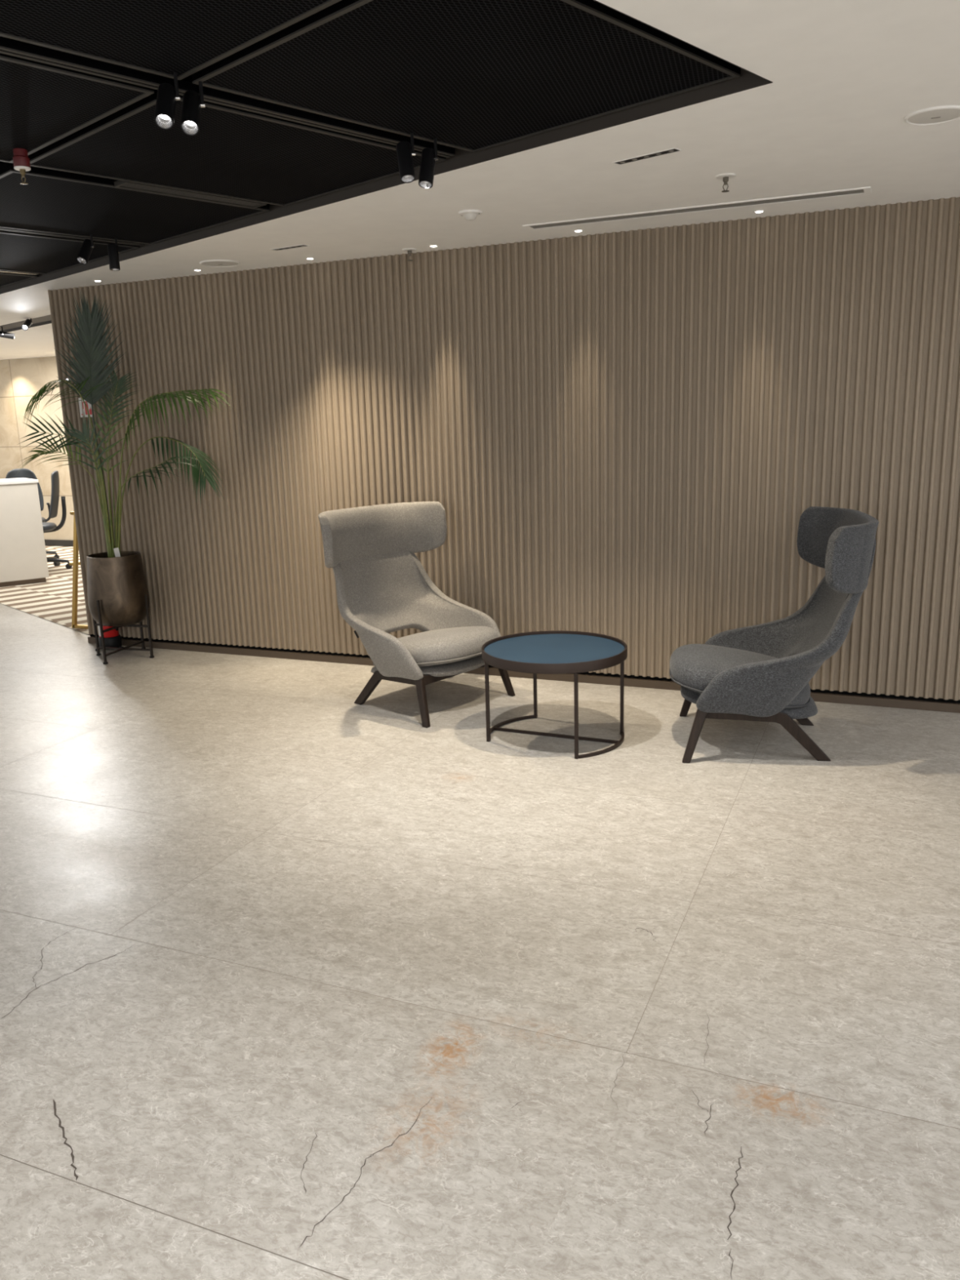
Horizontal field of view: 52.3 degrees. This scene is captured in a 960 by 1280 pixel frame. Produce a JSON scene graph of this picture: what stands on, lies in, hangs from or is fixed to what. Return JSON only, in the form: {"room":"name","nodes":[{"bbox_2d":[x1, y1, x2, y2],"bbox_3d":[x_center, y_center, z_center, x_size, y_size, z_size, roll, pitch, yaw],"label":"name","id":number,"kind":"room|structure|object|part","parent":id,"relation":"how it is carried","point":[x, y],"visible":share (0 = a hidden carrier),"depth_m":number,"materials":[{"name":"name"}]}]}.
{"room":"lobby","nodes":[
{"label":"lobby","id":0,"kind":"room"},
{"bbox_2d":[2,315,51,332],"bbox_3d":[-4.188,-2.919,8.905,4.600,0.108,0.280,10,17,43],"label":"ceiling","id":1,"kind":"structure","parent":0,"point":[49,322],"depth_m":9.02,"materials":[{"name":"grey metal"}]},
{"bbox_2d":[0,315,51,331],"bbox_3d":[-4.187,-2.893,8.911,4.400,0.026,0.270,10,17,43],"label":"mesh panel","id":2,"kind":"object","parent":1,"relation":"attached to","point":[46,318],"visible":0.3,"depth_m":8.92,"materials":[{"name":"grey metal"}]},
{"bbox_2d":[0,326,14,339],"bbox_3d":[-4.458,-2.900,9.209,0.132,0.132,0.065,-6,13,-18],"label":"track spotlight","id":3,"kind":"object","parent":2,"relation":"attached to","point":[4,335],"visible":0.98,"depth_m":9.20,"materials":[{"name":"white metal"}]},
{"bbox_3d":[-4.187,-2.893,8.911,4.400,0.026,0.270,10,17,43],"label":"frame","id":4,"kind":"part","parent":2,"relation":"part of","materials":[{"name":"grey metal"}]},
{"bbox_2d":[21,318,32,330],"bbox_3d":[-3.876,-2.720,8.370,0.065,0.145,0.134,-2,13,-3],"label":"track spotlight","id":5,"kind":"object","parent":1,"relation":"attached to","point":[28,322],"visible":0.98,"depth_m":8.35,"materials":[{"name":"black metal"}]},
{"bbox_2d":[0,355,74,540],"bbox_3d":[-3.878,-2.391,12.414,11.000,2.494,0.150,4,14,23],"label":"wall","id":6,"kind":"structure","parent":0,"point":[20,379],"depth_m":13.16,"materials":[{"name":"beige paint"}]},
{"bbox_2d":[44,539,73,546],"bbox_3d":[-3.877,-1.201,12.603,11.000,0.090,0.020,4,14,23],"label":"baseboard","id":7,"kind":"structure","parent":6,"relation":"attached to","point":[47,542],"depth_m":13.38,"materials":[{"name":"black"}]},
{"bbox_2d":[0,546,89,635],"bbox_3d":[-5.826,-0.740,11.004,8.500,0.001,4.560,4,14,23],"label":"carpet","id":8,"kind":"structure","parent":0,"point":[51,600],"depth_m":9.44,"materials":[{"name":"carpet"}]},
{"bbox_2d":[5,468,59,559],"bbox_3d":[-5.505,-1.500,11.818,0.663,1.108,0.686,-5,13,-16],"label":"office chair","id":9,"kind":"object","parent":8,"relation":"on","point":[22,473],"visible":0.2,"depth_m":11.97,"materials":[{"name":"grey plastic"}]},
{"bbox_3d":[-5.593,-1.831,11.957,0.472,0.525,0.167,-5,13,-16],"label":"backrest","id":10,"kind":"part","parent":9,"relation":"part of","materials":[{"name":"grey"}]},
{"bbox_3d":[-5.266,-1.539,11.862,0.114,0.257,0.107,-5,13,-16],"label":"armrest","id":11,"kind":"part","parent":9,"relation":"part of","materials":[{"name":"black plastic"}]},
{"bbox_3d":[-5.340,-1.077,11.954,0.288,0.073,0.052,-5,13,-16],"label":"leg","id":12,"kind":"part","parent":9,"relation":"part of","materials":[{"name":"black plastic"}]},
{"bbox_2d":[42,470,72,568],"bbox_3d":[-5.023,-1.338,11.043,0.686,1.108,0.663,-7,14,-22],"label":"office chair","id":13,"kind":"object","parent":8,"relation":"on","point":[47,526],"visible":0.59,"depth_m":11.02,"materials":[{"name":"grey plastic"}]},
{"bbox_3d":[-5.055,-1.273,11.061,0.494,0.077,0.494,-7,14,-22],"label":"seat","id":14,"kind":"part","parent":13,"relation":"part of","materials":[{"name":"grey"}]},
{"bbox_3d":[-4.832,-1.653,11.076,0.167,0.525,0.472,-7,14,-22],"label":"backrest","id":15,"kind":"part","parent":13,"relation":"part of","materials":[{"name":"grey"}]},
{"bbox_3d":[-4.853,-0.913,11.168,0.288,0.073,0.050,-3,13,-5],"label":"leg","id":16,"kind":"part","parent":13,"relation":"part of","materials":[{"name":"black plastic"}]},
{"bbox_2d":[69,511,88,628],"bbox_3d":[-2.719,-0.770,7.766,1.008,1.326,0.578,4,14,23],"label":"rack","id":17,"kind":"object","parent":8,"relation":"on","point":[75,563],"visible":0.2,"depth_m":7.73,"materials":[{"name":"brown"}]},
{"bbox_3d":[-3.167,-0.728,7.664,0.266,1.315,0.028,4,14,23],"label":"post","id":18,"kind":"part","parent":17,"relation":"part of","materials":[{"name":"gold metal"}]},
{"bbox_3d":[-2.807,-0.080,7.663,0.980,0.028,0.028,4,14,23],"label":"rail","id":19,"kind":"part","parent":17,"relation":"part of","materials":[{"name":"gold metal"}]},
{"bbox_2d":[0,0,773,293],"bbox_3d":[-3.847,-1.686,3.238,7.300,0.188,6.000,10,17,43],"label":"ceiling","id":20,"kind":"structure","parent":0,"point":[748,80],"depth_m":3.72,"materials":[{"name":"grey"}]},
{"bbox_2d":[0,271,38,287],"bbox_3d":[-3.735,-2.363,6.369,1.240,0.044,1.188,10,17,43],"label":"mesh panel","id":21,"kind":"object","parent":20,"relation":"attached to","point":[6,278],"visible":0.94,"depth_m":6.42,"materials":[{"name":"grey metal"}]},
{"bbox_2d":[0,270,38,275],"bbox_3d":[-3.659,-2.155,5.465,0.041,0.030,2.350,10,17,43],"label":"track","id":22,"kind":"object","parent":20,"relation":"attached to","point":[2,271],"visible":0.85,"depth_m":6.21,"materials":[{"name":"grey metal"}]},
{"bbox_2d":[0,230,139,274],"bbox_3d":[-2.746,-2.182,5.442,1.215,0.044,1.188,10,17,43],"label":"mesh panel","id":23,"kind":"object","parent":20,"relation":"attached to","point":[24,252],"visible":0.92,"depth_m":5.52,"materials":[{"name":"grey metal"}]},
{"bbox_2d":[0,227,144,245],"bbox_3d":[-2.678,-1.978,4.559,0.042,0.030,2.370,10,17,43],"label":"track","id":24,"kind":"object","parent":20,"relation":"attached to","point":[1,228],"visible":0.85,"depth_m":5.09,"materials":[{"name":"grey metal"}]},
{"bbox_2d":[0,53,154,163],"bbox_3d":[-1.771,-1.629,2.879,1.065,0.044,1.180,10,17,43],"label":"mesh panel","id":25,"kind":"object","parent":20,"relation":"attached to","point":[42,104],"visible":0.82,"depth_m":3.00,"materials":[{"name":"grey metal"}]},
{"bbox_2d":[13,148,31,184],"bbox_3d":[-1.647,-1.702,3.517,0.056,0.114,0.056,4,14,23],"label":"sprinkler","id":26,"kind":"object","parent":25,"relation":"attached to","point":[21,162],"visible":1,"depth_m":3.49,"materials":[{"name":"red metal"}]},
{"bbox_2d":[0,161,270,244],"bbox_3d":[-1.806,-2.009,4.561,1.125,0.044,1.188,10,17,43],"label":"mesh panel","id":27,"kind":"object","parent":20,"relation":"attached to","point":[52,201],"visible":0.95,"depth_m":4.51,"materials":[{"name":"grey metal"}]},
{"bbox_2d":[76,233,94,264],"bbox_3d":[-2.033,-2.014,5.041,0.067,0.154,0.116,4,14,23],"label":"track spotlight","id":28,"kind":"object","parent":27,"relation":"attached to","point":[87,246],"visible":1,"depth_m":5.03,"materials":[{"name":"black metal"}]},
{"bbox_3d":[-2.002,-2.062,5.043,0.010,0.063,0.011,4,14,23],"label":"stem","id":29,"kind":"part","parent":28,"relation":"part of","materials":[{"name":"black metal"}]},
{"bbox_2d":[107,237,119,271],"bbox_3d":[-1.933,-2.038,5.159,0.053,0.166,0.068,-4,13,-11],"label":"track spotlight","id":30,"kind":"object","parent":27,"relation":"hanging from","point":[113,249],"visible":1,"depth_m":5.14,"materials":[{"name":"black metal"}]},
{"bbox_2d":[0,0,341,79],"bbox_3d":[-0.875,-1.465,2.039,1.115,0.044,1.180,10,17,43],"label":"mesh panel","id":31,"kind":"object","parent":20,"relation":"attached to","point":[162,37],"visible":1,"depth_m":2.46,"materials":[{"name":"grey metal"}]},
{"bbox_2d":[154,71,180,129],"bbox_3d":[-0.889,-1.533,2.781,0.065,0.158,0.115,-2,13,-2],"label":"track spotlight","id":32,"kind":"object","parent":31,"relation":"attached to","point":[167,95],"visible":1,"depth_m":2.77,"materials":[{"name":"black metal"}]},
{"bbox_3d":[-0.867,-1.583,2.791,0.010,0.066,0.011,4,14,23],"label":"stem","id":33,"kind":"part","parent":32,"relation":"part of","materials":[{"name":"black metal"}]},
{"bbox_2d":[0,35,454,157],"bbox_3d":[-1.342,-1.550,2.498,0.042,0.030,3.570,10,17,43],"label":"track","id":34,"kind":"object","parent":20,"relation":"attached to","point":[9,46],"visible":0.95,"depth_m":3.00,"materials":[{"name":"grey metal"}]},
{"bbox_2d":[27,88,446,206],"bbox_3d":[-0.927,-1.848,3.737,1.065,0.044,1.188,10,17,43],"label":"mesh panel","id":35,"kind":"object","parent":20,"relation":"attached to","point":[237,153],"visible":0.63,"depth_m":3.65,"materials":[{"name":"grey metal"}]},
{"bbox_2d":[114,180,266,208],"bbox_3d":[-1.244,-1.942,4.255,0.104,0.020,0.680,10,17,43],"label":"air diffuser","id":36,"kind":"object","parent":35,"relation":"attached to","point":[118,184],"visible":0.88,"depth_m":4.23,"materials":[{"name":"grey metal"}]},
{"bbox_2d":[191,0,740,152],"bbox_3d":[-0.030,-1.684,2.897,1.115,0.044,1.188,10,17,43],"label":"mesh panel","id":37,"kind":"object","parent":20,"relation":"attached to","point":[473,76],"visible":0.94,"depth_m":2.81,"materials":[{"name":"grey metal"}]},
{"bbox_2d":[180,81,205,135],"bbox_3d":[-0.837,-1.550,2.849,0.065,0.157,0.116,-3,13,-4],"label":"track spotlight","id":38,"kind":"object","parent":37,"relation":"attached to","point":[192,104],"visible":1,"depth_m":2.84,"materials":[{"name":"black metal"}]},
{"bbox_3d":[-0.815,-1.600,2.860,0.010,0.066,0.011,4,14,23],"label":"stem","id":39,"kind":"part","parent":38,"relation":"part of","materials":[{"name":"black metal"}]},
{"bbox_2d":[395,133,415,182],"bbox_3d":[-0.262,-1.696,3.437,0.078,0.166,0.080,4,14,23],"label":"track spotlight","id":40,"kind":"object","parent":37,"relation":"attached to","point":[405,150],"visible":1,"depth_m":3.42,"materials":[{"name":"black metal"}]},
{"bbox_3d":[-0.238,-1.749,3.446,0.010,0.067,0.011,4,14,23],"label":"stem","id":41,"kind":"part","parent":40,"relation":"part of","materials":[{"name":"black metal"}]},
{"bbox_2d":[418,137,438,188],"bbox_3d":[-0.185,-1.719,3.527,0.065,0.166,0.090,4,14,23],"label":"track spotlight","id":42,"kind":"object","parent":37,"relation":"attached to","point":[428,155],"visible":1,"depth_m":3.51,"materials":[{"name":"black metal"}]},
{"bbox_3d":[-0.160,-1.767,3.517,0.010,0.067,0.011,4,14,23],"label":"stem","id":43,"kind":"part","parent":42,"relation":"part of","materials":[{"name":"black metal"}]},
{"bbox_2d":[0,603,959,1279],"bbox_3d":[-2.932,0.595,4.764,19.000,0.001,16.000,4,14,23],"label":"floor","id":44,"kind":"structure","parent":0,"point":[300,980],"depth_m":2.76,"materials":[{"name":"stone"}]},
{"bbox_2d":[0,477,48,586],"bbox_3d":[-5.404,-1.045,9.903,1.732,1.065,0.672,-11,16,-35],"label":"reception desk","id":45,"kind":"object","parent":44,"relation":"on","point":[23,555],"visible":1,"depth_m":10.01,"materials":[{"name":"white plastic"}]},
{"bbox_2d":[0,477,38,484],"bbox_3d":[-5.419,-1.549,9.789,1.732,0.030,0.672,-11,16,-35],"label":"countertop","id":46,"kind":"structure","parent":45,"relation":"on","point":[20,480],"depth_m":9.97,"materials":[{"name":"white plastic"}]},
{"bbox_2d":[94,622,123,651],"bbox_3d":[-2.667,-0.184,7.011,0.191,0.510,0.198,4,14,23],"label":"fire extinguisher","id":47,"kind":"object","parent":44,"relation":"on","point":[113,638],"visible":0.41,"depth_m":7.00,"materials":[{"name":"red metal"}]},
{"bbox_2d":[92,595,154,664],"bbox_3d":[-2.482,-0.100,6.775,0.335,0.440,0.335,-9,14,-28],"label":"plant stand","id":48,"kind":"object","parent":44,"relation":"on","point":[140,625],"visible":0.82,"depth_m":6.73,"materials":[{"name":"grey metal"}]},
{"bbox_3d":[-2.691,-0.107,6.834,0.020,0.440,0.014,2,13,16],"label":"leg","id":49,"kind":"part","parent":48,"relation":"part of","materials":[{"name":"grey metal"}]},
{"bbox_3d":[-2.541,-0.051,6.571,0.014,0.440,0.020,2,13,16],"label":"leg","id":50,"kind":"part","parent":48,"relation":"part of","materials":[{"name":"grey metal"}]},
{"bbox_2d":[86,551,149,626],"bbox_3d":[-2.489,-0.348,6.718,0.400,0.485,0.400,4,14,23],"label":"planter","id":51,"kind":"object","parent":48,"relation":"on","point":[119,584],"visible":0.94,"depth_m":6.57,"materials":[{"name":"brown metal"}]},
{"bbox_2d":[13,291,229,557],"bbox_3d":[-2.221,-1.325,6.279,1.727,1.757,0.689,4,14,23],"label":"areca palm","id":52,"kind":"object","parent":51,"relation":"in","point":[91,345],"visible":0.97,"depth_m":6.31,"materials":[{"name":"green plant"}]},
{"bbox_3d":[-2.545,-0.868,6.598,0.041,0.740,0.019,-1,13,1],"label":"stem","id":53,"kind":"part","parent":52,"relation":"part of","materials":[{"name":"green plant"}]},
{"bbox_3d":[-2.522,-0.879,6.556,0.018,0.781,0.052,-1,13,1],"label":"stem","id":54,"kind":"part","parent":52,"relation":"part of","materials":[{"name":"green plant"}]},
{"bbox_3d":[-2.473,-0.898,6.539,0.018,0.821,0.086,-14,17,-42],"label":"stem","id":55,"kind":"part","parent":52,"relation":"part of","materials":[{"name":"green plant"}]},
{"bbox_3d":[-2.486,-0.840,6.649,0.051,0.661,0.018,-14,18,-43],"label":"stem","id":56,"kind":"part","parent":52,"relation":"part of","materials":[{"name":"green plant"}]},
{"bbox_3d":[-2.436,-0.787,6.590,0.103,0.582,0.020,4,14,23],"label":"stem","id":57,"kind":"part","parent":52,"relation":"part of","materials":[{"name":"green plant"}]},
{"bbox_3d":[-2.442,-0.816,6.627,0.086,0.621,0.019,-2,13,0],"label":"stem","id":58,"kind":"part","parent":52,"relation":"part of","materials":[{"name":"green plant"}]},
{"bbox_3d":[-2.422,-0.147,6.979,0.014,0.440,0.020,2,13,16],"label":"leg","id":59,"kind":"part","parent":48,"relation":"part of","materials":[{"name":"grey metal"}]},
{"bbox_3d":[-2.272,-0.092,6.715,0.020,0.440,0.014,2,13,16],"label":"leg","id":60,"kind":"part","parent":48,"relation":"part of","materials":[{"name":"grey metal"}]},
{"bbox_2d":[318,501,515,728],"bbox_3d":[-0.340,-0.185,5.437,0.881,1.077,0.957,9,17,39],"label":"lounge chair","id":61,"kind":"object","parent":44,"relation":"on","point":[383,588],"visible":1,"depth_m":5.51,"materials":[{"name":"grey fabric"}]},
{"bbox_3d":[-0.508,0.271,5.320,0.561,0.250,0.036,11,18,44],"label":"leg","id":62,"kind":"part","parent":61,"relation":"part of","materials":[{"name":"brown wood"}]},
{"bbox_3d":[-0.297,0.314,5.076,0.045,0.262,0.131,-7,14,-24],"label":"leg","id":63,"kind":"part","parent":61,"relation":"part of","materials":[{"name":"brown wood"}]},
{"bbox_2d":[397,626,498,666],"bbox_3d":[-0.245,0.039,5.411,0.650,0.221,0.636,9,17,39],"label":"seat cushion","id":64,"kind":"object","parent":61,"relation":"on","point":[436,646],"depth_m":5.17,"materials":[{"name":"grey fabric"}]},
{"bbox_3d":[-0.117,0.159,5.329,0.035,0.050,0.600,9,17,39],"label":"rail","id":65,"kind":"part","parent":61,"relation":"part of","materials":[{"name":"grey fabric"}]},
{"bbox_3d":[0.133,0.190,5.567,0.131,0.262,0.045,2,13,16],"label":"leg","id":66,"kind":"part","parent":61,"relation":"part of","materials":[{"name":"brown wood"}]},
{"bbox_2d":[481,631,627,759],"bbox_3d":[0.366,0.255,4.799,0.704,0.462,0.704,4,14,23],"label":"coffee table","id":67,"kind":"object","parent":44,"relation":"on","point":[541,652],"visible":1,"depth_m":4.73,"materials":[{"name":"brown metal"}]},
{"bbox_3d":[0.036,0.296,4.765,0.015,0.415,0.015,4,14,23],"label":"leg","id":68,"kind":"part","parent":67,"relation":"part of","materials":[{"name":"brown metal"}]},
{"bbox_3d":[0.288,0.208,5.120,0.015,0.415,0.015,4,14,23],"label":"leg","id":69,"kind":"part","parent":67,"relation":"part of","materials":[{"name":"brown metal"}]},
{"bbox_3d":[0.442,0.347,4.487,0.015,0.415,0.015,4,14,23],"label":"leg","id":70,"kind":"part","parent":67,"relation":"part of","materials":[{"name":"brown metal"}]},
{"bbox_3d":[0.699,0.266,4.814,0.015,0.415,0.015,4,14,23],"label":"leg","id":71,"kind":"part","parent":67,"relation":"part of","materials":[{"name":"brown metal"}]},
{"bbox_2d":[669,506,879,763],"bbox_3d":[1.341,-0.043,4.597,0.881,1.077,0.957,1,13,10],"label":"lounge chair","id":72,"kind":"object","parent":44,"relation":"on","point":[762,672],"visible":1,"depth_m":4.40,"materials":[{"name":"grey fabric"}]},
{"bbox_3d":[1.095,0.276,5.064,0.131,0.262,0.045,7,16,34],"label":"leg","id":73,"kind":"part","parent":72,"relation":"part of","materials":[{"name":"brown wood"}]},
{"bbox_3d":[0.976,0.424,4.427,0.131,0.262,0.045,-5,13,-14],"label":"leg","id":74,"kind":"part","parent":72,"relation":"part of","materials":[{"name":"brown wood"}]},
{"bbox_2d":[669,644,810,708],"bbox_3d":[1.233,0.165,4.665,0.650,0.221,0.636,1,13,10],"label":"seat cushion","id":75,"kind":"object","parent":72,"relation":"on","point":[692,667],"depth_m":4.56,"materials":[{"name":"grey fabric"}]},
{"bbox_3d":[1.301,0.423,4.417,0.558,0.250,0.073,1,13,10],"label":"leg","id":76,"kind":"part","parent":72,"relation":"part of","materials":[{"name":"brown wood"}]},
{"bbox_3d":[1.402,0.298,4.957,0.561,0.250,0.036,2,13,15],"label":"leg","id":77,"kind":"part","parent":72,"relation":"part of","materials":[{"name":"brown wood"}]},
{"bbox_2d":[0,0,959,359],"bbox_3d":[-3.003,-1.837,4.213,19.000,0.001,16.000,4,14,23],"label":"ceiling","id":78,"kind":"structure","parent":0,"point":[846,76],"depth_m":3.79,"materials":[{"name":"white paint"}]},
{"bbox_2d":[200,259,240,266],"bbox_3d":[-1.544,-2.236,5.811,0.236,0.010,0.236,4,14,23],"label":"ceiling speaker","id":79,"kind":"object","parent":78,"relation":"attached to","point":[211,263],"visible":1,"depth_m":5.78,"materials":[{"name":"white plastic"}]},
{"bbox_2d":[201,261,238,266],"bbox_3d":[-1.544,-2.236,5.811,0.212,0.008,0.212,4,14,23],"label":"grille","id":80,"kind":"object","parent":79,"relation":"attached to","point":[203,263],"depth_m":5.80,"materials":[{"name":"grey metal"}]},
{"bbox_2d":[271,244,309,250],"bbox_3d":[-1.041,-2.153,5.364,0.235,0.004,0.050,6,15,31],"label":"ceiling vent","id":81,"kind":"object","parent":78,"relation":"in","point":[301,245],"visible":1,"depth_m":5.36,"materials":[{"name":"white plastic"}]},
{"bbox_2d":[402,248,417,261],"bbox_3d":[-0.398,-2.182,5.544,0.084,0.062,0.084,4,14,23],"label":"sprinkler","id":82,"kind":"object","parent":78,"relation":"attached to","point":[409,251],"visible":1,"depth_m":5.53,"materials":[{"name":"white metal"}]},
{"bbox_2d":[458,209,482,220],"bbox_3d":[-0.044,-1.989,4.589,0.112,0.036,0.112,4,14,23],"label":"smoke detector","id":83,"kind":"object","parent":78,"relation":"attached to","point":[469,215],"visible":1,"depth_m":4.56,"materials":[{"name":"white plastic"}]},
{"bbox_2d":[612,147,682,164],"bbox_3d":[0.627,-1.820,3.681,0.275,0.004,0.050,10,17,41],"label":"ceiling vent","id":84,"kind":"object","parent":78,"relation":"in","point":[673,149],"visible":1,"depth_m":3.67,"materials":[{"name":"white plastic"}]},
{"bbox_2d":[521,186,871,230],"bbox_3d":[0.988,-2.054,4.674,1.640,0.005,0.124,4,14,23],"label":"ceiling vent","id":85,"kind":"object","parent":78,"relation":"in","point":[864,190],"visible":1,"depth_m":4.64,"materials":[{"name":"white metal"}]},
{"bbox_2d":[715,173,736,192],"bbox_3d":[1.012,-1.879,4.028,0.084,0.062,0.084,4,14,23],"label":"sprinkler","id":86,"kind":"object","parent":78,"relation":"attached to","point":[725,176],"visible":1,"depth_m":4.02,"materials":[{"name":"white metal"}]},
{"bbox_2d":[753,209,764,213],"bbox_3d":[1.359,-2.085,4.760,0.053,0.004,0.053,4,14,23],"label":"recessed light","id":87,"kind":"object","parent":78,"relation":"in","point":[759,211],"visible":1,"depth_m":4.75,"materials":[{"name":"white plastic"}]},
{"bbox_2d":[903,105,959,124],"bbox_3d":[1.521,-1.747,3.261,0.196,0.010,0.196,4,14,23],"label":"ceiling speaker","id":88,"kind":"object","parent":78,"relation":"attached to","point":[939,114],"visible":1,"depth_m":3.25,"materials":[{"name":"white plastic"}]},
{"bbox_2d":[48,196,959,700],"bbox_3d":[1.891,-0.928,5.075,10.462,2.428,0.180,4,14,23],"label":"wall","id":89,"kind":"structure","parent":0,"point":[628,437],"depth_m":5.52,"materials":[{"name":"brown wood"}]},
{"bbox_2d":[78,397,92,417],"bbox_3d":[-2.747,-1.623,6.824,0.124,0.132,0.004,4,14,23],"label":"fire sign","id":90,"kind":"object","parent":89,"relation":"attached to","point":[88,405],"visible":0.7,"depth_m":6.83,"materials":[{"name":"white"}]},
{"bbox_2d":[87,634,959,713],"bbox_3d":[1.928,0.297,5.352,10.460,0.046,0.177,4,14,23],"label":"baseboard","id":91,"kind":"structure","parent":89,"relation":"attached to","point":[585,678],"depth_m":5.85,"materials":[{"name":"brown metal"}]}
]}

